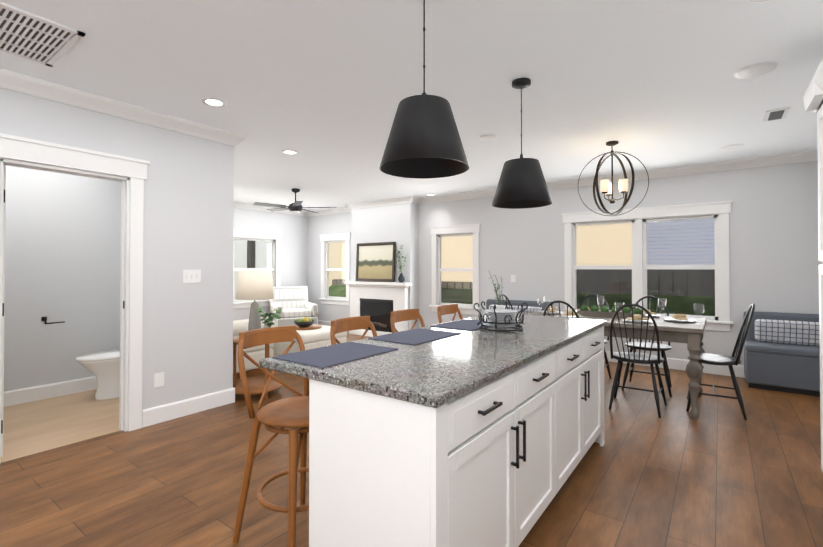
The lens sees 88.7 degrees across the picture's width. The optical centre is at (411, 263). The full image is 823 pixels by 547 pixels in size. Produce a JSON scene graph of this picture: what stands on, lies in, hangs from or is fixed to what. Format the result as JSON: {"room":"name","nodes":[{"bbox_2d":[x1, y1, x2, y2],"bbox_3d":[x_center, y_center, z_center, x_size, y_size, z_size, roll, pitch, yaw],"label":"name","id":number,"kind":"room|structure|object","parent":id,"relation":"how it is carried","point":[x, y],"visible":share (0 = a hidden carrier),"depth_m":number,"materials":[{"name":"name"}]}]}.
{"room":"open-plan kitchen","nodes":[
{"label":"open-plan kitchen","id":0,"kind":"room"},
{"bbox_2d":[4,165,120,391],"bbox_3d":[-4.589,0.035,3.067,0.120,2.600,4.810,0,-1,36],"label":"wall","id":1,"kind":"structure","parent":0,"point":[62,247],"depth_m":4.30,"materials":[{"name":"paint"}]},
{"bbox_2d":[3,376,96,406],"bbox_3d":[-4.534,1.265,3.013,0.016,0.140,4.810,0,-1,36],"label":"baseboard","id":2,"kind":"structure","parent":1,"relation":"attached to","point":[19,396],"depth_m":4.22,"materials":[{"name":"white wood"}]},
{"bbox_2d":[41,317,64,323],"bbox_3d":[-3.612,0.563,4.242,0.059,0.070,0.170,0,-1,36],"label":"paper holder","id":3,"kind":"object","parent":1,"relation":"attached to","point":[44,319],"visible":0.98,"depth_m":4.20,"materials":[{"name":"black metal"}]},
{"bbox_2d":[0,88,233,409],"bbox_3d":[-3.246,0.025,2.159,0.120,2.600,4.930,0,-1,36],"label":"wall","id":4,"kind":"structure","parent":0,"point":[188,217],"depth_m":3.67,"materials":[{"name":"paint"}]},
{"bbox_2d":[1,166,5,456],"bbox_3d":[-3.125,0.324,3.055,0.739,1.998,0.124,0,-1,36],"label":"bathroom door","id":5,"kind":"structure","parent":4,"relation":"in","point":[3,307],"depth_m":2.88,"materials":[{"name":"white wood"}]},
{"bbox_2d":[0,133,149,462],"bbox_3d":[-2.539,0.241,3.108,0.176,2.190,1.030,0,-1,36],"label":"door frame","id":6,"kind":"structure","parent":4,"relation":"attached to","point":[39,152],"depth_m":3.38,"materials":[{"name":"white wood"}]},
{"bbox_2d":[0,68,246,146],"bbox_3d":[-3.138,-1.225,2.147,0.085,0.100,5.015,0,-1,36],"label":"crown molding","id":7,"kind":"structure","parent":4,"relation":"attached to","point":[24,84],"depth_m":3.24,"materials":[{"name":"white wood"}]},
{"bbox_2d":[154,372,163,387],"bbox_3d":[-2.135,0.981,3.559,0.006,0.120,0.080,0,-1,36],"label":"outlet","id":8,"kind":"object","parent":4,"relation":"attached to","point":[158,377],"depth_m":3.55,"materials":[{"name":"white plastic"}]},
{"bbox_2d":[142,388,233,427],"bbox_3d":[-1.974,1.273,3.767,0.016,0.140,0.790,0,-1,36],"label":"baseboard","id":9,"kind":"structure","parent":4,"relation":"attached to","point":[166,412],"depth_m":3.73,"materials":[{"name":"white wood"}]},
{"bbox_2d":[183,270,200,282],"bbox_3d":[-1.974,0.113,3.785,0.009,0.120,0.160,0,-1,36],"label":"light switch","id":10,"kind":"object","parent":4,"relation":"attached to","point":[191,276],"depth_m":3.78,"materials":[{"name":"white plastic"}]},
{"bbox_2d":[233,208,307,320],"bbox_3d":[-3.703,0.091,8.034,0.120,2.600,4.250,0,-1,36],"label":"wall","id":11,"kind":"structure","parent":0,"point":[293,229],"depth_m":9.21,"materials":[{"name":"paint"}]},
{"bbox_2d":[233,230,281,308],"bbox_3d":[-3.537,0.103,8.209,0.180,1.540,2.320,0,-1,36],"label":"window","id":12,"kind":"structure","parent":11,"relation":"in","point":[253,235],"depth_m":8.71,"materials":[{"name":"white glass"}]},
{"bbox_2d":[234,202,307,215],"bbox_3d":[-3.586,-1.159,8.036,0.085,0.100,4.130,0,-1,36],"label":"crown molding","id":13,"kind":"structure","parent":11,"relation":"attached to","point":[236,204],"depth_m":8.68,"materials":[{"name":"white wood"}]},
{"bbox_2d":[352,203,418,329],"bbox_3d":[-0.540,0.092,8.189,1.480,2.600,0.259,0,-1,36],"label":"wall","id":14,"kind":"structure","parent":0,"point":[398,224],"depth_m":7.84,"materials":[{"name":"paint"}]},
{"bbox_2d":[355,242,395,281],"bbox_3d":[-0.701,-0.034,8.089,0.980,0.750,0.067,0,-1,36],"label":"picture frame","id":15,"kind":"object","parent":14,"relation":"attached to","point":[393,261],"visible":1,"depth_m":8.02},
{"bbox_2d":[358,245,392,278],"bbox_3d":[-0.698,-0.034,8.094,0.870,0.640,0.006,0,-4,36],"label":"panel","id":16,"kind":"object","parent":15,"relation":"attached to","point":[375,262],"visible":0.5,"depth_m":8.08,"materials":[{"name":"fabric"}]},
{"bbox_2d":[344,196,415,211],"bbox_3d":[-0.636,-1.159,8.072,1.650,0.100,0.105,0,-1,36],"label":"crown molding","id":17,"kind":"structure","parent":14,"relation":"attached to","point":[410,199],"depth_m":8.02,"materials":[{"name":"white wood"}]},
{"bbox_2d":[0,331,822,546],"bbox_3d":[-1.522,1.399,3.440,9.050,0.120,9.300,0,-1,36],"label":"floor","id":18,"kind":"structure","parent":0,"point":[80,469],"depth_m":2.63,"materials":[{"name":"brown wood"}]},
{"bbox_2d":[75,349,119,399],"bbox_3d":[-3.003,0.952,4.376,0.460,0.795,0.795,0,-1,36],"label":"toilet","id":19,"kind":"object","parent":18,"relation":"on","point":[103,367],"visible":0.46,"depth_m":4.18,"materials":[{"name":"white ceramic"}]},
{"bbox_2d":[233,317,275,378],"bbox_3d":[-2.829,0.933,5.537,2.080,0.860,0.970,0,-1,36],"label":"sofa","id":20,"kind":"object","parent":18,"relation":"on","point":[256,353],"visible":0.02,"depth_m":5.05,"materials":[{"name":"beige fabric"}]},
{"bbox_2d":[233,336,281,397],"bbox_3d":[-1.613,1.060,4.378,0.520,0.580,0.520,0,-1,36],"label":"side table","id":21,"kind":"object","parent":18,"relation":"on","point":[256,386],"visible":0.48,"depth_m":4.30,"materials":[{"name":"brown wood"}]},
{"bbox_2d":[235,270,273,330],"bbox_3d":[-1.659,0.420,4.457,0.384,0.700,0.384,0,-1,36],"label":"table lamp","id":22,"kind":"object","parent":21,"relation":"on","point":[254,285],"visible":0.9,"depth_m":4.33,"materials":[{"name":"fabric"}]},
{"bbox_2d":[256,308,281,327],"bbox_3d":[-1.418,0.607,4.334,0.331,0.323,0.333,0,-1,36],"label":"plant","id":23,"kind":"object","parent":21,"relation":"on","point":[269,316],"visible":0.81,"depth_m":4.32,"materials":[{"name":"green plant"}]},
{"bbox_2d":[232,325,308,546],"bbox_3d":[-0.569,0.831,2.061,0.522,0.991,0.458,0,-1,36],"label":"stool","id":24,"kind":"object","parent":18,"relation":"on","point":[289,412],"visible":0.75,"depth_m":2.00,"materials":[{"name":"brown wood"}]},
{"bbox_2d":[269,286,317,326],"bbox_3d":[-2.441,0.938,8.648,0.800,0.919,0.957,0,-1,-28],"label":"armchair","id":25,"kind":"object","parent":18,"relation":"on","point":[292,303],"visible":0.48,"depth_m":8.77,"materials":[{"name":"white fabric"}]},
{"bbox_2d":[272,324,346,355],"bbox_3d":[-1.490,1.137,5.924,0.874,0.460,0.824,0,-1,36],"label":"ottoman","id":26,"kind":"object","parent":18,"relation":"on","point":[315,338],"visible":0.21,"depth_m":5.59,"materials":[{"name":"beige fabric"}]},
{"bbox_2d":[294,317,321,329],"bbox_3d":[-1.498,0.829,5.958,0.460,0.155,0.460,0,-1,36],"label":"fruit bowl","id":27,"kind":"object","parent":26,"relation":"on","point":[305,323],"visible":0.96,"depth_m":5.84,"materials":[{"name":"black ceramic"}]},
{"bbox_2d":[330,316,376,344],"bbox_3d":[-0.212,0.836,2.531,0.522,0.991,0.458,0,-1,37],"label":"stool","id":28,"kind":"object","parent":18,"relation":"on","point":[349,324],"visible":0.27,"depth_m":2.69,"materials":[{"name":"brown wood"}]},
{"bbox_2d":[344,281,411,336],"bbox_3d":[-0.673,0.868,7.999,1.540,1.045,0.190,0,-1,36],"label":"fireplace mantel","id":29,"kind":"object","parent":18,"relation":"on","point":[378,303],"visible":0.73,"depth_m":7.95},
{"bbox_2d":[394,245,406,282],"bbox_3d":[-0.193,0.000,7.635,0.351,0.680,0.148,0,-1,36],"label":"vase","id":30,"kind":"object","parent":29,"relation":"on","point":[401,278],"visible":0.98,"depth_m":7.62,"materials":[{"name":"blue ceramic"}]},
{"bbox_2d":[390,309,424,332],"bbox_3d":[0.123,0.842,3.022,0.522,0.991,0.458,0,-1,36],"label":"stool","id":31,"kind":"object","parent":18,"relation":"on","point":[404,315],"visible":0.17,"depth_m":3.19,"materials":[{"name":"brown wood"}]},
{"bbox_2d":[437,304,462,323],"bbox_3d":[0.486,0.847,3.485,0.522,0.991,0.458,0,-1,33],"label":"stool","id":32,"kind":"object","parent":18,"relation":"on","point":[448,309],"visible":0.21,"depth_m":3.66,"materials":[{"name":"brown wood"}]},
{"bbox_2d":[309,326,604,546],"bbox_3d":[0.534,0.888,2.368,0.612,0.880,2.306,0,-1,36],"label":"kitchen island","id":33,"kind":"object","parent":18,"relation":"on","point":[476,438],"depth_m":1.54,"materials":[{"name":"wood"}]},
{"bbox_2d":[259,314,605,409],"bbox_3d":[0.403,0.431,2.469,0.905,0.036,2.340,0,-1,36],"label":"island countertop","id":34,"kind":"structure","parent":33,"relation":"on","point":[426,374],"depth_m":1.73,"materials":[{"name":"grey stone"}]},
{"bbox_2d":[272,342,397,367],"bbox_3d":[-0.332,0.404,1.911,0.320,0.004,0.470,0,-1,36],"label":"placemat","id":35,"kind":"object","parent":34,"relation":"on","point":[330,355],"visible":0.93,"depth_m":1.87,"materials":[{"name":"blue fabric"}]},
{"bbox_2d":[368,328,460,344],"bbox_3d":[0.028,0.410,2.403,0.320,0.004,0.470,0,-1,36],"label":"placemat","id":36,"kind":"object","parent":34,"relation":"on","point":[416,336],"visible":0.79,"depth_m":2.36,"materials":[{"name":"fabric"}]},
{"bbox_2d":[430,319,488,330],"bbox_3d":[0.389,0.415,2.895,0.320,0.004,0.470,0,-1,36],"label":"placemat","id":37,"kind":"object","parent":34,"relation":"on","point":[467,324],"visible":0.71,"depth_m":2.82,"materials":[{"name":"blue fabric"}]},
{"bbox_2d":[489,272,504,308],"bbox_3d":[0.712,0.231,3.545,0.176,0.387,0.114,0,-1,36],"label":"potted plant","id":38,"kind":"object","parent":34,"relation":"on","point":[499,306],"visible":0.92,"depth_m":3.53,"materials":[{"name":"green plant"}]},
{"bbox_2d":[473,301,527,331],"bbox_3d":[0.573,0.331,2.699,0.339,0.164,0.350,0,-1,36],"label":"plate rack","id":39,"kind":"object","parent":34,"relation":"on","point":[501,318],"visible":1,"depth_m":2.63,"materials":[{"name":"metal"}]},
{"bbox_2d":[498,294,513,309],"bbox_3d":[1.302,0.863,4.988,0.516,0.993,0.460,-1,-1,39],"label":"dining chair","id":40,"kind":"object","parent":18,"relation":"on","point":[506,297],"visible":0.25,"depth_m":5.20,"materials":[{"name":"black wood"}]},
{"bbox_2d":[486,299,550,314],"bbox_3d":[1.562,0.973,6.455,1.060,0.800,0.520,0,-1,36],"label":"settee","id":41,"kind":"object","parent":18,"relation":"on","point":[534,306],"visible":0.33,"depth_m":6.42,"materials":[{"name":"fabric"}]},
{"bbox_2d":[543,300,578,317],"bbox_3d":[1.593,0.855,4.292,0.460,0.993,0.516,-1,-1,39],"label":"dining chair","id":42,"kind":"object","parent":18,"relation":"on","point":[559,302],"visible":0.15,"depth_m":4.11,"materials":[{"name":"black wood"}]},
{"bbox_2d":[577,294,610,378],"bbox_3d":[2.089,0.863,4.964,0.460,0.993,0.515,0,-1,38],"label":"dining chair","id":43,"kind":"object","parent":18,"relation":"on","point":[605,342],"visible":0.31,"depth_m":5.04,"materials":[{"name":"black wood"}]},
{"bbox_2d":[525,310,705,419],"bbox_3d":[2.093,0.956,4.430,1.640,0.790,1.000,0,-1,36],"label":"dining table","id":44,"kind":"object","parent":18,"relation":"on","point":[690,334],"visible":0.46,"depth_m":3.74,"materials":[{"name":"grey wood"}]},
{"bbox_2d":[538,296,604,317],"bbox_3d":[1.828,0.469,4.625,0.779,0.185,0.792,0,-1,6],"label":"tableware","id":45,"kind":"object","parent":44,"relation":"on","point":[585,310],"depth_m":4.50,"materials":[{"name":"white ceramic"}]},
{"bbox_2d":[605,298,703,322],"bbox_3d":[2.350,0.465,4.257,0.796,0.185,0.792,0,-1,6],"label":"tableware","id":46,"kind":"object","parent":44,"relation":"on","point":[637,312],"depth_m":4.19,"materials":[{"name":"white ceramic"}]},
{"bbox_2d":[609,304,666,417],"bbox_3d":[2.095,0.851,3.924,0.460,0.993,0.516,0,-1,34],"label":"dining chair","id":47,"kind":"object","parent":18,"relation":"on","point":[635,357],"visible":1,"depth_m":3.83,"materials":[{"name":"black wood"}]},
{"bbox_2d":[622,296,671,396],"bbox_3d":[2.587,0.858,4.600,0.460,0.993,0.516,0,-1,34],"label":"dining chair","id":48,"kind":"object","parent":18,"relation":"on","point":[663,349],"visible":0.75,"depth_m":4.55,"materials":[{"name":"black wood"}]},
{"bbox_2d":[686,303,754,419],"bbox_3d":[2.843,0.850,3.884,0.516,0.993,0.460,0,-1,34],"label":"dining chair","id":49,"kind":"object","parent":18,"relation":"on","point":[717,359],"visible":0.81,"depth_m":3.79,"materials":[{"name":"black wood"}]},
{"bbox_2d":[744,311,819,396],"bbox_3d":[4.168,0.952,4.546,0.900,0.800,0.520,0,-1,36],"label":"settee","id":50,"kind":"object","parent":18,"relation":"on","point":[781,352],"visible":0.92,"depth_m":4.51,"materials":[{"name":"fabric"}]},
{"bbox_2d":[811,78,822,471],"bbox_3d":[2.395,0.147,1.910,0.656,2.350,1.002,0,-1,36],"label":"tall cabinet","id":51,"kind":"object","parent":18,"relation":"on","point":[813,98],"depth_m":2.46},
{"bbox_2d":[0,0,822,211],"bbox_3d":[-1.522,-1.310,3.470,9.050,0.100,9.300,0,-1,36],"label":"ceiling","id":52,"kind":"structure","parent":0,"point":[323,88],"depth_m":2.85,"materials":[{"name":"paint"}]},
{"bbox_2d":[201,97,226,106],"bbox_3d":[-1.540,-1.258,3.285,0.182,0.006,0.182,0,-1,9],"label":"recessed light","id":53,"kind":"object","parent":52,"relation":"in","point":[212,102],"depth_m":3.28,"materials":[{"name":"white"}]},
{"bbox_2d":[281,150,297,154],"bbox_3d":[-1.356,-1.243,4.687,0.182,0.006,0.182,0,-1,27],"label":"recessed light","id":54,"kind":"object","parent":52,"relation":"in","point":[291,152],"depth_m":4.69,"materials":[{"name":"white"}]},
{"bbox_2d":[253,188,336,213],"bbox_3d":[-1.932,-1.016,6.897,1.260,0.412,1.310,0,-1,36],"label":"ceiling fan","id":55,"kind":"object","parent":52,"relation":"hanging from","point":[295,207],"visible":1,"depth_m":6.81,"materials":[{"name":"black metal"}]},
{"bbox_2d":[379,0,469,178],"bbox_3d":[0.058,-0.855,1.924,0.410,0.845,0.410,0,-1,36],"label":"pendant light","id":56,"kind":"object","parent":52,"relation":"hanging from","point":[424,141],"visible":1,"depth_m":1.80,"materials":[{"name":"black metal"}]},
{"bbox_2d":[479,134,497,140],"bbox_3d":[0.759,-1.244,4.154,0.179,0.015,0.179,0,-1,30],"label":"smoke detector","id":57,"kind":"object","parent":52,"relation":"attached to","point":[487,137],"depth_m":4.12,"materials":[{"name":"white plastic"}]},
{"bbox_2d":[492,77,552,208],"bbox_3d":[0.763,-0.839,2.920,0.410,0.855,0.410,0,-1,36],"label":"pendant light","id":58,"kind":"object","parent":52,"relation":"hanging from","point":[522,184],"visible":1,"depth_m":2.80,"materials":[{"name":"black metal"}]},
{"bbox_2d":[578,141,648,215],"bbox_3d":[2.063,-0.871,4.324,0.650,0.760,0.620,0,-1,36],"label":"chandelier","id":59,"kind":"object","parent":52,"relation":"hanging from","point":[606,187],"visible":1,"depth_m":4.27,"materials":[{"name":"brown metal"}]},
{"bbox_2d":[721,144,743,149],"bbox_3d":[3.419,-1.240,4.488,0.199,0.015,0.199,0,-1,30],"label":"smoke detector","id":60,"kind":"object","parent":52,"relation":"attached to","point":[730,147],"depth_m":4.46,"materials":[{"name":"white plastic"}]},
{"bbox_2d":[733,62,777,78],"bbox_3d":[2.249,-1.260,2.753,0.229,0.015,0.229,0,-1,12],"label":"smoke detector","id":61,"kind":"object","parent":52,"relation":"attached to","point":[755,70],"depth_m":2.73,"materials":[{"name":"white plastic"}]},
{"bbox_2d":[749,0,769,2],"bbox_3d":[1.678,-1.273,1.958,0.182,0.006,0.182,0,-1,9],"label":"recessed light","id":62,"kind":"object","parent":52,"relation":"in","point":[755,1],"depth_m":2.03,"materials":[{"name":"white"}]},
{"bbox_2d":[307,161,822,365],"bbox_3d":[1.190,0.081,7.159,9.050,2.600,0.120,0,-1,36],"label":"wall","id":63,"kind":"structure","parent":0,"point":[774,262],"depth_m":5.49,"materials":[{"name":"paint"}]},
{"bbox_2d":[318,320,330,325],"bbox_3d":[-1.726,1.334,9.196,1.640,0.140,0.016,0,-1,36],"label":"baseboard","id":64,"kind":"structure","parent":63,"relation":"attached to","point":[327,323],"depth_m":9.34,"materials":[{"name":"white wood"}]},
{"bbox_2d":[308,208,343,215],"bbox_3d":[-1.712,-1.147,9.167,1.550,0.100,0.090,0,-1,36],"label":"crown molding","id":65,"kind":"structure","parent":63,"relation":"attached to","point":[336,210],"depth_m":9.26,"materials":[{"name":"white wood"}]},
{"bbox_2d":[318,233,350,305],"bbox_3d":[-1.643,0.114,9.196,0.960,1.540,0.180,0,-1,36],"label":"window","id":66,"kind":"structure","parent":63,"relation":"in","point":[326,239],"depth_m":9.26,"materials":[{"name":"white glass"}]},
{"bbox_2d":[429,223,480,314],"bbox_3d":[0.777,0.094,7.424,1.020,1.540,0.180,0,-1,36],"label":"window","id":67,"kind":"structure","parent":63,"relation":"in","point":[437,233],"depth_m":7.43,"materials":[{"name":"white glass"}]},
{"bbox_2d":[511,275,515,281],"bbox_3d":[1.633,0.236,6.754,0.080,0.120,0.005,0,-1,36],"label":"light switch","id":68,"kind":"object","parent":63,"relation":"attached to","point":[513,277],"depth_m":6.75,"materials":[{"name":"white plastic"}]},
{"bbox_2d":[416,150,817,203],"bbox_3d":[2.358,-1.180,6.187,5.580,0.100,0.090,0,-1,36],"label":"crown molding","id":69,"kind":"structure","parent":63,"relation":"attached to","point":[806,156],"depth_m":5.43,"materials":[{"name":"white wood"}]},
{"bbox_2d":[561,201,732,330],"bbox_3d":[3.096,0.035,5.726,2.030,1.580,0.180,0,-1,36],"label":"window","id":70,"kind":"structure","parent":63,"relation":"in","point":[640,218],"depth_m":5.65,"materials":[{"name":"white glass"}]},
{"bbox_2d":[604,351,744,377],"bbox_3d":[2.417,1.300,6.162,5.670,0.140,0.016,0,-1,36],"label":"baseboard","id":71,"kind":"structure","parent":63,"relation":"attached to","point":[673,363],"depth_m":5.25,"materials":[{"name":"white wood"}]},
{"label":"outside","id":72,"kind":"structure","parent":0,"visible":0},
{"bbox_2d":[234,240,271,299],"bbox_3d":[-9.651,-2.317,27.495,32.440,8.350,41.800,0,-1,36],"label":"street","id":73,"kind":"structure","parent":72,"point":[247,244],"depth_m":15.58,"materials":[{"name":"white"}]},
{"bbox_2d":[329,285,714,315],"bbox_3d":[-5.364,1.266,23.695,53.000,1.100,48.000,0,-1,36],"label":"ground","id":74,"kind":"structure","parent":72,"point":[465,299],"depth_m":7.26,"materials":[{"name":"green plant"}]},
{"bbox_2d":[329,218,714,285],"bbox_3d":[3.070,-1.969,9.436,14.500,7.250,0.300,0,-1,36],"label":"house","id":75,"kind":"structure","parent":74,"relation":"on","point":[617,253],"depth_m":8.43,"materials":[{"name":"grey"}]},
{"bbox_2d":[332,269,714,296],"bbox_3d":[2.681,0.865,8.450,12.000,1.560,0.300,0,-1,36],"label":"fence","id":76,"kind":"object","parent":74,"relation":"on","point":[608,288],"depth_m":7.23,"materials":[{"name":"dark wood"}]}
]}

